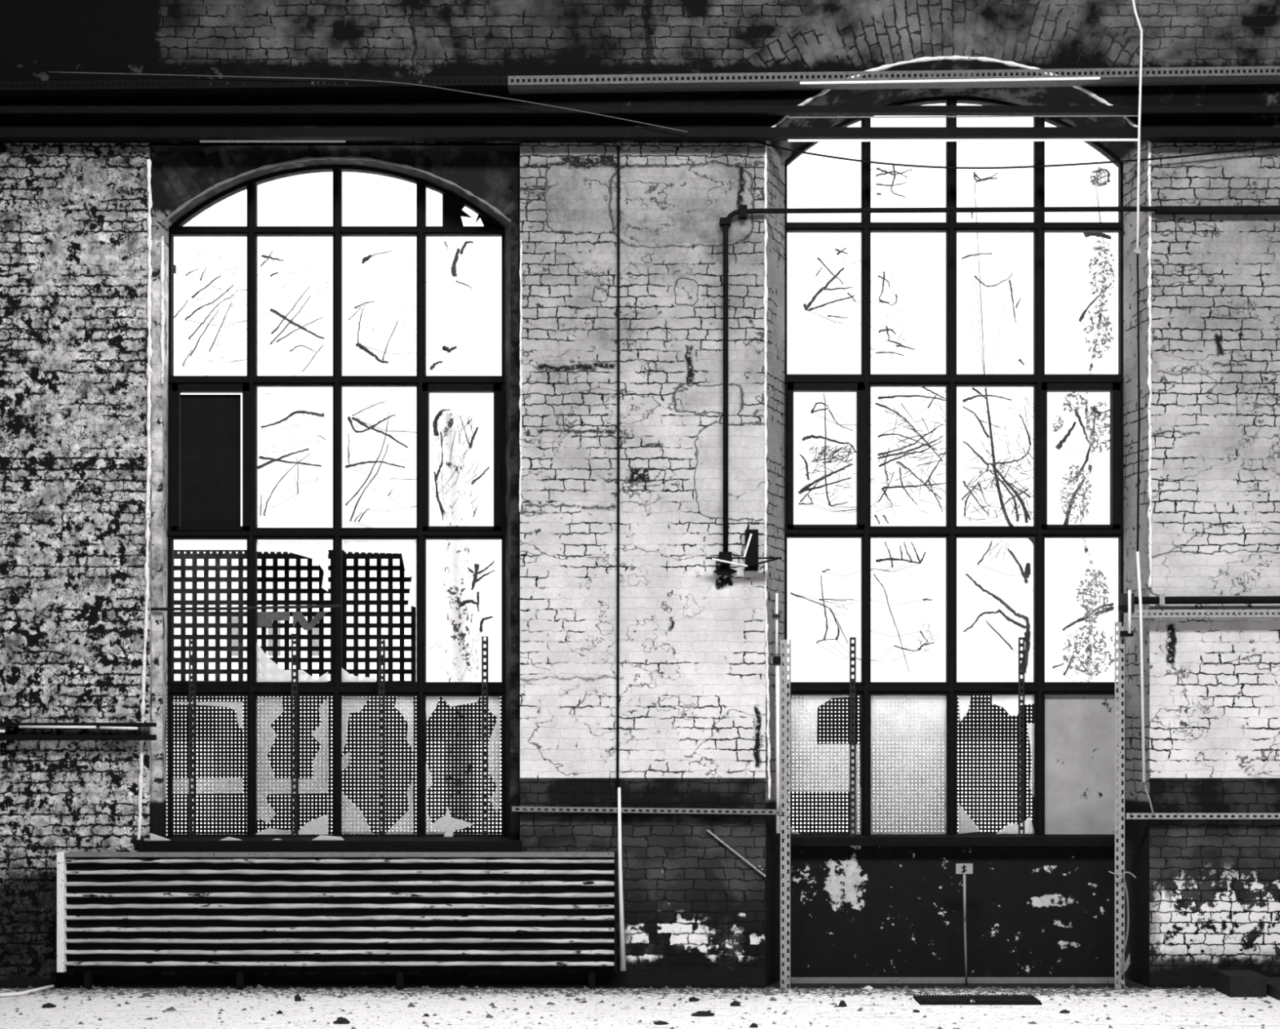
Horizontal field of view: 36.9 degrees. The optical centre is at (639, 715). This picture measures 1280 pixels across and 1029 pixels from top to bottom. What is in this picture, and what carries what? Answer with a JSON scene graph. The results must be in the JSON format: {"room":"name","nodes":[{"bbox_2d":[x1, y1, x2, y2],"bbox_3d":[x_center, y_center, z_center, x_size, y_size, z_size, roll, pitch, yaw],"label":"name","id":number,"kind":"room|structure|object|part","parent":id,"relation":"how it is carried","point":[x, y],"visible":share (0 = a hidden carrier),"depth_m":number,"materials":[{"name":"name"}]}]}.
{"room":"abandoned factory interior","nodes":[
{"label":"abandoned factory interior","id":0,"kind":"room"},
{"bbox_2d":[166,742,1031,835],"bbox_3d":[0.000,1.835,72.310,120.000,0.230,119.379,0,0,0],"label":"ground","id":1,"kind":"structure","parent":0,"point":[166,742],"depth_m":42.80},
{"bbox_2d":[173,239,331,528],"bbox_3d":[-3.085,-1.341,15.210,1.313,6.121,0.581,0,0,0],"label":"bare tree","id":2,"kind":"object","parent":1,"relation":"on","point":[272,460],"visible":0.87,"depth_m":15.21,"materials":[{"name":"black plant"}]},
{"bbox_2d":[197,573,413,831],"bbox_3d":[-5.116,-0.174,30.975,2.582,3.788,6.450,0,0,0],"label":"outbuilding","id":3,"kind":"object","parent":1,"relation":"on","point":[407,608],"visible":0.2,"depth_m":28.00,"materials":[{"name":"grey metal"}]},
{"bbox_2d":[166,697,501,836],"bbox_3d":[-2.031,0.764,12.739,2.364,1.872,0.017,0,0,0],"label":"mesh screen","id":4,"kind":"object","parent":1,"relation":"on","point":[287,702],"visible":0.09,"depth_m":12.74,"materials":[{"name":"black paint"}]},
{"bbox_2d":[173,550,246,682],"bbox_3d":[-2.847,-0.660,12.734,0.476,0.871,0.028,0,0,0],"label":"grille","id":5,"kind":"object","parent":4,"relation":"on","point":[182,556],"depth_m":12.74,"materials":[{"name":"black metal"}]},
{"bbox_2d":[257,550,333,682],"bbox_3d":[-2.285,-0.660,12.734,0.498,0.871,0.028,0,0,0],"label":"grille","id":6,"kind":"object","parent":4,"relation":"on","point":[264,619],"depth_m":12.74,"materials":[{"name":"black metal"}]},
{"bbox_3d":[-2.332,-1.078,12.744,1.707,0.044,0.008,0,0,0],"label":"rail","id":7,"kind":"part","parent":6,"relation":"part of","materials":[{"name":"metal"}]},
{"bbox_3d":[-2.311,-0.628,12.724,0.488,0.122,0.008,0,0,0],"label":"bent plate","id":8,"kind":"part","parent":6,"relation":"part of","materials":[{"name":"grey metal"}]},
{"bbox_2d":[342,550,416,682],"bbox_3d":[-1.728,-0.660,12.734,0.487,0.871,0.028,0,0,0],"label":"grille","id":9,"kind":"object","parent":4,"relation":"on","point":[356,556],"depth_m":12.74,"materials":[{"name":"black metal"}]},
{"bbox_2d":[344,173,497,528],"bbox_3d":[-1.770,-1.343,15.398,1.256,6.127,0.588,0,0,0],"label":"bare tree","id":10,"kind":"object","parent":1,"relation":"on","point":[453,268],"visible":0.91,"depth_m":15.36,"materials":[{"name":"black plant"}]},
{"bbox_2d":[429,408,494,831],"bbox_3d":[-1.384,-0.342,14.996,0.514,4.125,0.595,0,0,0],"label":"birch tree","id":11,"kind":"object","parent":1,"relation":"on","point":[460,651],"visible":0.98,"depth_m":14.93,"materials":[{"name":"white plant"}]},
{"bbox_2d":[790,164,946,671],"bbox_3d":[1.839,-1.355,15.304,1.316,6.151,0.610,0,0,0],"label":"bare tree","id":12,"kind":"object","parent":1,"relation":"on","point":[806,488],"visible":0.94,"depth_m":15.29,"materials":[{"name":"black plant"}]},
{"bbox_2d":[786,695,1033,833],"bbox_3d":[1.775,0.764,12.739,1.759,1.872,0.017,0,0,0],"label":"mesh screen","id":13,"kind":"object","parent":1,"relation":"on","point":[798,702],"visible":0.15,"depth_m":12.74,"materials":[{"name":"black paint"}]},
{"bbox_2d":[960,171,1033,679],"bbox_3d":[2.846,-1.278,15.103,0.670,5.996,0.599,0,0,0],"label":"bare tree","id":14,"kind":"object","parent":1,"relation":"on","point":[1027,573],"visible":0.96,"depth_m":15.05,"materials":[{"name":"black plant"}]},
{"bbox_2d":[1052,166,1118,682],"bbox_3d":[3.493,-1.311,15.101,0.577,6.062,0.533,0,0,0],"label":"tree","id":15,"kind":"object","parent":1,"relation":"on","point":[1091,613],"visible":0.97,"depth_m":15.01,"materials":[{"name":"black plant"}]},
{"bbox_2d":[0,0,1279,987],"bbox_3d":[0.000,-2.388,12.310,17.000,8.225,0.620,0,0,0],"label":"wall","id":16,"kind":"structure","parent":0,"point":[1204,895],"depth_m":12.00,"materials":[{"name":"white brick"}]},
{"bbox_2d":[0,723,156,740],"bbox_3d":[-4.733,0.099,11.933,3.426,0.109,0.124,0,0,0],"label":"batten","id":17,"kind":"object","parent":16,"relation":"attached to","point":[41,726],"visible":1,"depth_m":11.90,"materials":[{"name":"black paint"}]},
{"bbox_3d":[-4.733,0.057,11.947,3.426,0.025,0.095,0,0,0],"label":"rail","id":18,"kind":"part","parent":17,"relation":"part of","materials":[{"name":"white metal"}]},
{"bbox_3d":[-4.733,0.136,11.947,3.426,0.035,0.095,0,0,0],"label":"rail","id":19,"kind":"part","parent":17,"relation":"part of","materials":[{"name":"black metal"}]},
{"bbox_2d":[136,159,152,840],"bbox_3d":[-3.096,-1.349,11.996,0.102,4.254,0.036,0,0,0],"label":"pipe","id":20,"kind":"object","parent":16,"relation":"attached to","point":[148,242],"depth_m":11.99,"materials":[{"name":"grey metal"}]},
{"bbox_2d":[160,235,164,384],"bbox_3d":[-3.016,-2.563,12.127,0.035,0.935,0.026,0,0,0],"label":"trim","id":21,"kind":"structure","parent":16,"relation":"attached to","point":[162,264],"depth_m":12.12,"materials":[{"name":"white paint"}]},
{"bbox_2d":[151,604,341,610],"bbox_3d":[-2.503,-0.681,12.100,1.236,0.040,0.020,0,0,0],"label":"rod","id":22,"kind":"object","parent":16,"relation":"attached to","point":[316,606],"visible":0.98,"depth_m":12.09,"materials":[{"name":"metal"}]},
{"bbox_2d":[0,75,509,99],"bbox_3d":[-4.109,-3.882,11.919,6.582,0.129,0.158,0,0,0],"label":"rail","id":23,"kind":"object","parent":16,"relation":"attached to","point":[384,89],"visible":1,"depth_m":11.84,"materials":[{"name":"black metal"}]},
{"bbox_2d":[48,71,688,132],"bbox_3d":[-1.673,-3.777,11.810,3.937,0.375,0.006,0,0,0],"label":"cable","id":24,"kind":"object","parent":23,"relation":"hanging from","point":[48,71],"visible":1,"depth_m":11.81,"materials":[{"name":"black rubber"}]},
{"bbox_2d":[137,836,521,852],"bbox_3d":[-1.933,0.822,12.210,2.392,0.080,0.500,0,0,0],"label":"window sill","id":25,"kind":"structure","parent":16,"relation":"attached to","point":[176,844],"depth_m":11.96,"materials":[{"name":"black paint"}]},
{"bbox_2d":[150,833,170,840],"bbox_3d":[-3.030,0.756,12.035,0.170,0.060,0.030,0,0,0],"label":"paper scrap","id":26,"kind":"object","parent":25,"relation":"on","point":[153,837],"visible":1,"depth_m":12.02,"materials":[{"name":"white paper"}]},
{"bbox_2d":[188,635,195,838],"bbox_3d":[-2.865,0.146,12.295,0.040,1.315,0.030,0,0,0],"label":"upright","id":27,"kind":"object","parent":25,"relation":"on","point":[190,642],"visible":0.95,"depth_m":12.28,"materials":[{"name":"metal"}]},
{"bbox_2d":[219,837,241,840],"bbox_3d":[-2.563,0.778,12.055,0.211,0.030,0.030,0,0,0],"label":"paper scrap","id":28,"kind":"object","parent":25,"relation":"on","point":[227,838],"visible":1,"depth_m":12.04,"materials":[{"name":"white paper"}]},
{"bbox_2d":[291,633,297,838],"bbox_3d":[-2.210,0.138,12.295,0.040,1.330,0.030,0,0,0],"label":"upright","id":29,"kind":"object","parent":25,"relation":"on","point":[293,642],"visible":0.96,"depth_m":12.28,"materials":[{"name":"metal"}]},
{"bbox_2d":[311,835,343,840],"bbox_3d":[-1.967,0.774,12.075,0.236,0.040,0.030,0,0,0],"label":"paper scrap","id":30,"kind":"object","parent":25,"relation":"on","point":[320,837],"visible":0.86,"depth_m":12.06,"materials":[{"name":"white paper"}]},
{"bbox_2d":[378,640,385,838],"bbox_3d":[-1.653,0.159,12.295,0.040,1.289,0.030,0,0,0],"label":"upright","id":31,"kind":"object","parent":25,"relation":"on","point":[380,642],"visible":0.95,"depth_m":12.28,"materials":[{"name":"metal"}]},
{"bbox_2d":[481,636,488,838],"bbox_3d":[-0.993,0.148,12.295,0.040,1.310,0.030,0,0,0],"label":"upright","id":32,"kind":"object","parent":25,"relation":"on","point":[483,642],"visible":0.96,"depth_m":12.28,"materials":[{"name":"metal"}]},
{"bbox_2d":[167,164,505,836],"bbox_3d":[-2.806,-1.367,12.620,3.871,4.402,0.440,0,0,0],"label":"window","id":33,"kind":"structure","parent":16,"relation":"in","point":[204,498],"depth_m":12.43,"materials":[{"name":"black paint"}]},
{"bbox_2d":[161,155,511,223],"bbox_3d":[-1.916,-3.325,12.126,2.211,0.429,0.028,0,0,0],"label":"trim","id":34,"kind":"structure","parent":16,"relation":"attached to","point":[183,206],"depth_m":12.12,"materials":[{"name":"paint"}]},
{"bbox_2d":[518,240,522,511],"bbox_3d":[-0.747,-2.124,12.000,0.020,1.699,0.020,0,0,34],"label":"trim","id":35,"kind":"structure","parent":16,"relation":"attached to","point":[521,248],"depth_m":12.00,"materials":[{"name":"white paint"}]},
{"bbox_2d":[616,145,619,787],"bbox_3d":[-0.137,-1.555,11.980,0.022,4.008,0.017,0,0,0],"label":"vertical conduit","id":36,"kind":"object","parent":16,"relation":"attached to","point":[618,146],"visible":1,"depth_m":11.97,"materials":[{"name":"metal"}]},
{"bbox_2d":[0,126,1279,141],"bbox_3d":[0.000,-3.604,11.890,14.862,0.065,0.080,0,0,0],"label":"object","id":37,"kind":"object","parent":16,"relation":"attached to","point":[1147,133],"visible":1,"depth_m":11.85,"materials":[{"name":"black metal"}]},
{"bbox_2d":[200,140,346,142],"bbox_3d":[-2.266,-3.545,11.850,0.899,0.010,0.010,0,0,0],"label":"rod","id":38,"kind":"object","parent":37,"relation":"attached to","point":[201,141],"visible":1,"depth_m":11.85,"materials":[{"name":"grey metal"}]},
{"bbox_2d":[787,138,1137,142],"bbox_3d":[1.996,-3.558,11.870,2.161,0.017,0.012,0,0,0],"label":"rod","id":39,"kind":"object","parent":37,"relation":"attached to","point":[897,140],"visible":1,"depth_m":11.87,"materials":[{"name":"white paint"}]},
{"bbox_2d":[751,140,1279,168],"bbox_3d":[3.084,-3.492,11.940,4.778,0.183,0.013,0,0,0],"label":"cable","id":40,"kind":"object","parent":37,"relation":"hanging from","point":[755,141],"visible":1,"depth_m":11.94,"materials":[{"name":"black paint"}]},
{"bbox_2d":[0,105,1279,115],"bbox_3d":[0.000,-3.754,11.910,14.888,0.050,0.060,0,0,0],"label":"pipe","id":41,"kind":"object","parent":16,"relation":"attached to","point":[88,110],"visible":1,"depth_m":11.88,"materials":[{"name":"black metal"}]},
{"bbox_2d":[787,115,1137,118],"bbox_3d":[2.003,-3.704,11.870,2.176,0.017,0.008,0,0,0],"label":"rod","id":42,"kind":"object","parent":41,"relation":"attached to","point":[1055,115],"visible":1,"depth_m":11.87,"materials":[{"name":"grey metal"}]},
{"bbox_2d":[511,806,782,815],"bbox_3d":[0.045,0.592,11.967,1.682,0.055,0.055,0,0,0],"label":"wall rail","id":43,"kind":"object","parent":16,"relation":"attached to","point":[513,808],"visible":1,"depth_m":11.94,"materials":[{"name":"grey metal"}]},
{"bbox_2d":[617,787,626,971],"bbox_3d":[-0.112,1.017,11.930,0.052,1.139,0.034,0,0,0],"label":"pipe","id":44,"kind":"object","parent":43,"relation":"attached to","point":[622,942],"visible":1,"depth_m":11.92,"materials":[{"name":"metal"}]},
{"bbox_2d":[706,830,765,877],"bbox_3d":[0.602,0.859,11.980,0.371,0.298,0.010,0,0,0],"label":"thin lath","id":45,"kind":"object","parent":16,"relation":"attached to","point":[708,831],"visible":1,"depth_m":11.98,"materials":[{"name":"grey metal"}]},
{"bbox_2d":[705,557,782,567],"bbox_3d":[0.640,-0.951,11.895,0.469,0.055,0.120,0,0,0],"label":"wall bracket","id":46,"kind":"object","parent":16,"relation":"attached to","point":[712,558],"visible":1,"depth_m":11.85,"materials":[{"name":"metal"}]},
{"bbox_3d":[0.640,-0.974,11.860,0.469,0.010,0.020,0,0,0],"label":"arm","id":47,"kind":"part","parent":46,"relation":"part of","materials":[{"name":"black paint"}]},
{"bbox_2d":[742,529,758,571],"bbox_3d":[0.687,-1.031,11.943,0.096,0.253,0.115,0,0,0],"label":"box","id":48,"kind":"object","parent":16,"relation":"attached to","point":[751,536],"visible":1,"depth_m":11.92,"materials":[{"name":"black paint"}]},
{"bbox_3d":[0.667,-1.054,11.900,0.056,0.147,0.030,0,0,0],"label":"handle","id":49,"kind":"part","parent":48,"relation":"part of","materials":[{"name":"white paint"}]},
{"bbox_2d":[763,145,771,799],"bbox_3d":[0.794,-1.525,11.998,0.052,4.100,0.024,0,0,0],"label":"trim","id":50,"kind":"structure","parent":16,"relation":"attached to","point":[765,173],"depth_m":11.99,"materials":[{"name":"white paint"}]},
{"bbox_2d":[772,593,780,833],"bbox_3d":[0.851,-0.015,11.973,0.050,1.496,0.045,0,0,0],"label":"drain pipe","id":51,"kind":"object","parent":16,"relation":"attached to","point":[776,660],"visible":1,"depth_m":11.96,"materials":[{"name":"metal"}]},
{"bbox_2d":[507,66,1279,93],"bbox_3d":[3.293,-3.970,11.919,8.215,0.166,0.158,0,0,0],"label":"pipe","id":52,"kind":"object","parent":16,"relation":"attached to","point":[1230,78],"visible":1,"depth_m":11.84,"materials":[{"name":"grey metal"}]},
{"bbox_2d":[800,76,1100,84],"bbox_3d":[1.907,-3.907,11.810,1.846,0.042,0.012,0,0,0],"label":"rod","id":53,"kind":"object","parent":52,"relation":"attached to","point":[1086,77],"visible":1,"depth_m":11.80,"materials":[{"name":"white paint"}]},
{"bbox_2d":[1132,0,1145,782],"bbox_3d":[3.051,-2.042,11.780,0.100,4.900,0.030,0,0,0],"label":"conduit","id":54,"kind":"object","parent":52,"relation":"hanging from","point":[1136,251],"visible":1,"depth_m":11.78,"materials":[{"name":"grey metal"}]},
{"bbox_2d":[786,977,1118,983],"bbox_3d":[1.990,1.690,12.250,2.120,0.020,0.140,0,0,0],"label":"trim","id":55,"kind":"structure","parent":16,"relation":"attached to","point":[793,980],"depth_m":12.18,"materials":[{"name":"grey metal"}]},
{"bbox_2d":[784,95,1124,839],"bbox_3d":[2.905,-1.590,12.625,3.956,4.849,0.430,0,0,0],"label":"window","id":56,"kind":"structure","parent":16,"relation":"in","point":[1072,744],"depth_m":12.43,"materials":[{"name":"black paint"}]},
{"bbox_3d":[1.748,0.314,12.467,0.556,0.982,0.004,0,0,0],"label":"pane","id":57,"kind":"part","parent":56,"relation":"part of","materials":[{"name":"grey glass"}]},
{"bbox_2d":[770,55,1137,127],"bbox_3d":[1.984,-3.862,11.996,2.419,0.529,0.029,0,0,0],"label":"trim","id":58,"kind":"structure","parent":16,"relation":"attached to","point":[924,59],"depth_m":11.99,"materials":[{"name":"white paint"}]},
{"bbox_2d":[786,833,1122,846],"bbox_3d":[2.003,0.803,12.435,2.141,0.056,0.400,0,0,0],"label":"trim","id":59,"kind":"structure","parent":16,"relation":"attached to","point":[796,841],"depth_m":12.24,"materials":[{"name":"black paint"}]},
{"bbox_2d":[849,637,856,837],"bbox_3d":[1.358,0.138,12.265,0.040,1.276,0.030,0,0,0],"label":"upright","id":60,"kind":"object","parent":59,"relation":"on","point":[851,645],"visible":1,"depth_m":12.25,"materials":[{"name":"metal"}]},
{"bbox_2d":[1018,637,1024,837],"bbox_3d":[2.435,0.138,12.265,0.040,1.276,0.030,0,0,0],"label":"upright","id":61,"kind":"object","parent":59,"relation":"on","point":[1020,645],"visible":1,"depth_m":12.25,"materials":[{"name":"metal"}]},
{"bbox_2d":[786,843,1123,980],"bbox_3d":[2.019,1.256,12.355,2.178,0.920,0.050,0,0,0],"label":"door","id":62,"kind":"structure","parent":16,"relation":"in","point":[857,912],"depth_m":12.33,"materials":[{"name":"black metal"}]},
{"bbox_2d":[713,204,1279,576],"bbox_3d":[3.714,-2.034,11.959,6.514,2.319,0.078,0,0,0],"label":"pipe","id":63,"kind":"object","parent":16,"relation":"attached to","point":[725,222],"visible":1,"depth_m":11.94,"materials":[{"name":"black metal"}]},
{"bbox_2d":[1146,142,1152,588],"bbox_3d":[3.187,-2.191,11.998,0.032,2.788,0.033,0,0,34],"label":"trim","id":64,"kind":"structure","parent":16,"relation":"attached to","point":[1149,282],"depth_m":11.99,"materials":[{"name":"white paint"}]},
{"bbox_2d":[1124,609,1279,619],"bbox_3d":[4.987,-0.635,11.953,3.920,0.065,0.085,0,0,0],"label":"rail","id":65,"kind":"object","parent":16,"relation":"attached to","point":[1135,616],"visible":0.98,"depth_m":11.91,"materials":[{"name":"grey metal"}]},
{"bbox_2d":[1118,590,1134,636],"bbox_3d":[3.013,-0.634,11.905,0.102,0.287,0.070,0,0,0],"label":"fitting","id":66,"kind":"object","parent":65,"relation":"attached to","point":[1127,600],"visible":1,"depth_m":11.90,"materials":[{"name":"metal"}]},
{"bbox_3d":[2.987,-0.668,11.885,0.050,0.030,0.030,0,0,0],"label":"knob","id":67,"kind":"part","parent":66,"relation":"part of","materials":[{"name":"black paint"}]},
{"bbox_3d":[3.032,-0.644,11.890,0.018,0.268,0.018,0,0,23],"label":"stem","id":68,"kind":"part","parent":66,"relation":"part of","materials":[{"name":"white paint"}]},
{"bbox_2d":[1124,813,1279,819],"bbox_3d":[4.995,0.627,11.967,3.940,0.040,0.055,0,0,0],"label":"wall rail","id":69,"kind":"object","parent":16,"relation":"attached to","point":[1142,815],"visible":1,"depth_m":11.94,"materials":[{"name":"grey metal"}]},
{"bbox_2d":[1143,785,1154,816],"bbox_3d":[3.156,0.525,11.900,0.066,0.192,0.010,0,0,0],"label":"conduit","id":70,"kind":"object","parent":69,"relation":"attached to","point":[1145,788],"visible":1,"depth_m":11.89,"materials":[{"name":"grey metal"}]},
{"bbox_2d":[1134,595,1279,604],"bbox_3d":[5.016,-0.723,11.930,3.887,0.063,0.048,0,0,0],"label":"pipe","id":71,"kind":"object","parent":16,"relation":"attached to","point":[1268,599],"visible":1,"depth_m":11.91,"materials":[{"name":"black metal"}]},
{"bbox_2d":[1155,594,1164,606],"bbox_3d":[3.236,-0.719,11.945,0.030,0.069,0.100,0,0,0],"label":"clamp","id":72,"kind":"object","parent":71,"relation":"attached to","point":[1162,597],"visible":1,"depth_m":11.89,"materials":[{"name":"grey metal"}]},
{"bbox_2d":[0,978,1279,1028],"bbox_3d":[0.000,1.800,3.810,17.000,0.200,17.620,0,0,0],"label":"floor","id":73,"kind":"structure","parent":0,"point":[393,1013],"depth_m":11.03,"materials":[{"name":"concrete"}]},
{"bbox_2d":[0,985,54,997],"bbox_3d":[-3.748,1.686,11.713,0.108,0.024,0.504,0,0,32],"label":"stick","id":74,"kind":"object","parent":73,"relation":"on","point":[50,987],"visible":1,"depth_m":11.67,"materials":[{"name":"paint"}]},
{"bbox_2d":[41,1003,56,1008],"bbox_3d":[-3.441,1.687,11.181,0.090,0.027,0.060,0,0,0],"label":"rubble stone","id":75,"kind":"object","parent":73,"relation":"on","point":[47,1006],"visible":1,"depth_m":11.16,"materials":[{"name":"stone"}]},
{"bbox_2d":[294,994,302,1001],"bbox_3d":[-2.036,1.678,11.430,0.043,0.044,0.036,0,0,0],"label":"rubble stone","id":76,"kind":"object","parent":73,"relation":"on","point":[297,998],"visible":1,"depth_m":11.42,"materials":[{"name":"stone"}]},
{"bbox_2d":[57,851,617,990],"bbox_3d":[-1.874,1.273,11.928,3.461,0.855,0.125,0,0,0],"label":"radiator","id":77,"kind":"object","parent":73,"relation":"on","point":[240,913],"visible":1,"depth_m":11.92,"materials":[{"name":"metal"}]},
{"bbox_2d":[333,1017,350,1024],"bbox_3d":[-1.643,1.682,10.598,0.081,0.036,0.061,0,0,23],"label":"rubble stone","id":78,"kind":"object","parent":73,"relation":"on","point":[340,1020],"visible":1,"depth_m":10.58,"materials":[{"name":"stone"}]},
{"bbox_2d":[624,1005,631,1009],"bbox_3d":[-0.069,1.689,11.117,0.042,0.022,0.034,0,0,0],"label":"rubble stone","id":79,"kind":"object","parent":73,"relation":"on","point":[627,1007],"visible":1,"depth_m":11.11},
{"bbox_2d":[0,984,1272,1028],"bbox_3d":[0.004,1.685,11.198,9.206,0.031,1.638,0,0,0],"label":"rubble","id":80,"kind":"object","parent":73,"relation":"on","point":[180,990],"visible":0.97,"depth_m":11.74,"materials":[{"name":"white concrete"}]},
{"bbox_2d":[653,1021,668,1025],"bbox_3d":[0.118,1.690,10.571,0.073,0.021,0.062,0,0,-31],"label":"rubble stone","id":81,"kind":"object","parent":73,"relation":"on","point":[659,1023],"visible":1,"depth_m":10.56,"materials":[{"name":"stone"}]},
{"bbox_2d":[688,996,699,1002],"bbox_3d":[0.323,1.686,11.427,0.067,0.028,0.050,0,0,0],"label":"rubble stone","id":82,"kind":"object","parent":73,"relation":"on","point":[693,999],"visible":1,"depth_m":11.41,"materials":[{"name":"stone"}]},
{"bbox_2d":[690,1011,715,1017],"bbox_3d":[0.356,1.687,10.880,0.138,0.027,0.095,0,0,0],"label":"rubble stone","id":83,"kind":"object","parent":73,"relation":"on","point":[700,1014],"visible":1,"depth_m":10.85,"materials":[{"name":"stone"}]},
{"bbox_2d":[729,1000,741,1006],"bbox_3d":[0.559,1.683,11.238,0.062,0.033,0.048,0,0,38],"label":"rubble stone","id":84,"kind":"object","parent":73,"relation":"on","point":[735,1003],"visible":1,"depth_m":11.23,"materials":[{"name":"stone"}]},
{"bbox_2d":[749,1022,757,1028],"bbox_3d":[0.619,1.687,10.462,0.046,0.026,0.032,0,0,28],"label":"rubble stone","id":85,"kind":"object","parent":73,"relation":"on","point":[753,1025],"visible":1,"depth_m":10.45,"materials":[{"name":"stone"}]},
{"bbox_2d":[780,640,791,989],"bbox_3d":[0.906,0.614,11.965,0.065,2.173,0.030,0,0,0],"label":"post","id":86,"kind":"object","parent":73,"relation":"on","point":[786,646],"visible":1,"depth_m":11.95,"materials":[{"name":"grey metal"}]},
{"bbox_2d":[837,1000,847,1007],"bbox_3d":[1.180,1.680,11.210,0.063,0.039,0.042,0,0,0],"label":"rubble stone","id":87,"kind":"object","parent":73,"relation":"on","point":[842,1004],"visible":1,"depth_m":11.20,"materials":[{"name":"stone"}]},
{"bbox_2d":[862,985,873,991],"bbox_3d":[1.411,1.685,11.892,0.075,0.029,0.053,0,0,0],"label":"rubble stone","id":88,"kind":"object","parent":73,"relation":"on","point":[868,988],"visible":1,"depth_m":11.88,"materials":[{"name":"white stone"}]},
{"bbox_2d":[912,1009,919,1013],"bbox_3d":[1.581,1.692,10.997,0.042,0.016,0.030,0,0,0],"label":"rubble stone","id":89,"kind":"object","parent":73,"relation":"on","point":[914,1011],"visible":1,"depth_m":10.99,"materials":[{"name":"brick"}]},
{"bbox_2d":[955,863,973,985],"bbox_3d":[2.044,1.316,12.107,0.106,0.768,0.024,0,0,0],"label":"sign","id":90,"kind":"object","parent":73,"relation":"on","point":[961,868],"visible":1,"depth_m":12.10,"materials":[{"name":"grey metal"}]},
{"bbox_3d":[2.044,0.966,12.103,0.106,0.066,0.006,0,0,0],"label":"plate","id":91,"kind":"part","parent":90,"relation":"part of","materials":[{"name":"grey metal"}]},
{"bbox_2d":[912,995,1041,1005],"bbox_3d":[2.002,1.689,11.414,0.716,0.022,0.287,0,0,0],"label":"floor grate","id":92,"kind":"object","parent":73,"relation":"on","point":[1014,1000],"visible":1,"depth_m":11.33,"materials":[{"name":"black metal"}]},
{"bbox_2d":[1059,1009,1070,1013],"bbox_3d":[2.425,1.690,10.967,0.064,0.021,0.042,0,0,19],"label":"rubble stone","id":93,"kind":"object","parent":73,"relation":"on","point":[1065,1011],"visible":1,"depth_m":10.96,"materials":[{"name":"stone"}]},
{"bbox_2d":[1114,622,1124,989],"bbox_3d":[2.987,0.559,11.965,0.065,2.283,0.030,0,0,0],"label":"post","id":94,"kind":"object","parent":73,"relation":"on","point":[1118,624],"visible":1,"depth_m":11.95,"materials":[{"name":"grey metal"}]},
{"bbox_2d":[1108,871,1136,878],"bbox_3d":[2.990,0.986,11.900,0.173,0.046,0.008,0,0,0],"label":"wire","id":95,"kind":"object","parent":94,"relation":"attached to","point":[1108,871],"visible":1,"depth_m":11.90,"materials":[{"name":"grey metal"}]},
{"bbox_2d":[1120,874,1128,972],"bbox_3d":[3.008,1.282,11.910,0.053,0.612,0.012,0,0,0],"label":"strap","id":96,"kind":"object","parent":95,"relation":"hanging from","point":[1122,875],"visible":1,"depth_m":11.91,"materials":[{"name":"grey metal"}]},
{"bbox_2d":[1121,953,1130,974],"bbox_3d":[3.015,1.541,11.913,0.055,0.134,0.006,0,0,0],"label":"tape","id":97,"kind":"object","parent":96,"relation":"attached to","point":[1127,962],"visible":1,"depth_m":11.91,"materials":[{"name":"grey plastic"}]},
{"bbox_2d":[1149,989,1165,995],"bbox_3d":[3.162,1.686,11.726,0.103,0.028,0.083,0,0,17],"label":"rubble stone","id":98,"kind":"object","parent":73,"relation":"on","point":[1157,992],"visible":1,"depth_m":11.70,"materials":[{"name":"white stone"}]},
{"bbox_2d":[1215,970,1266,997],"bbox_3d":[3.670,1.637,11.730,0.220,0.125,0.300,0,0,0],"label":"concrete block","id":99,"kind":"object","parent":73,"relation":"on","point":[1231,984],"visible":1,"depth_m":11.58,"materials":[{"name":"concrete"}]},
{"bbox_2d":[1266,977,1279,1000],"bbox_3d":[4.155,1.665,11.700,0.690,0.070,0.500,0,0,0],"label":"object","id":100,"kind":"structure","parent":73,"relation":"on","point":[1273,984],"depth_m":11.60,"materials":[{"name":"concrete"}]}
]}

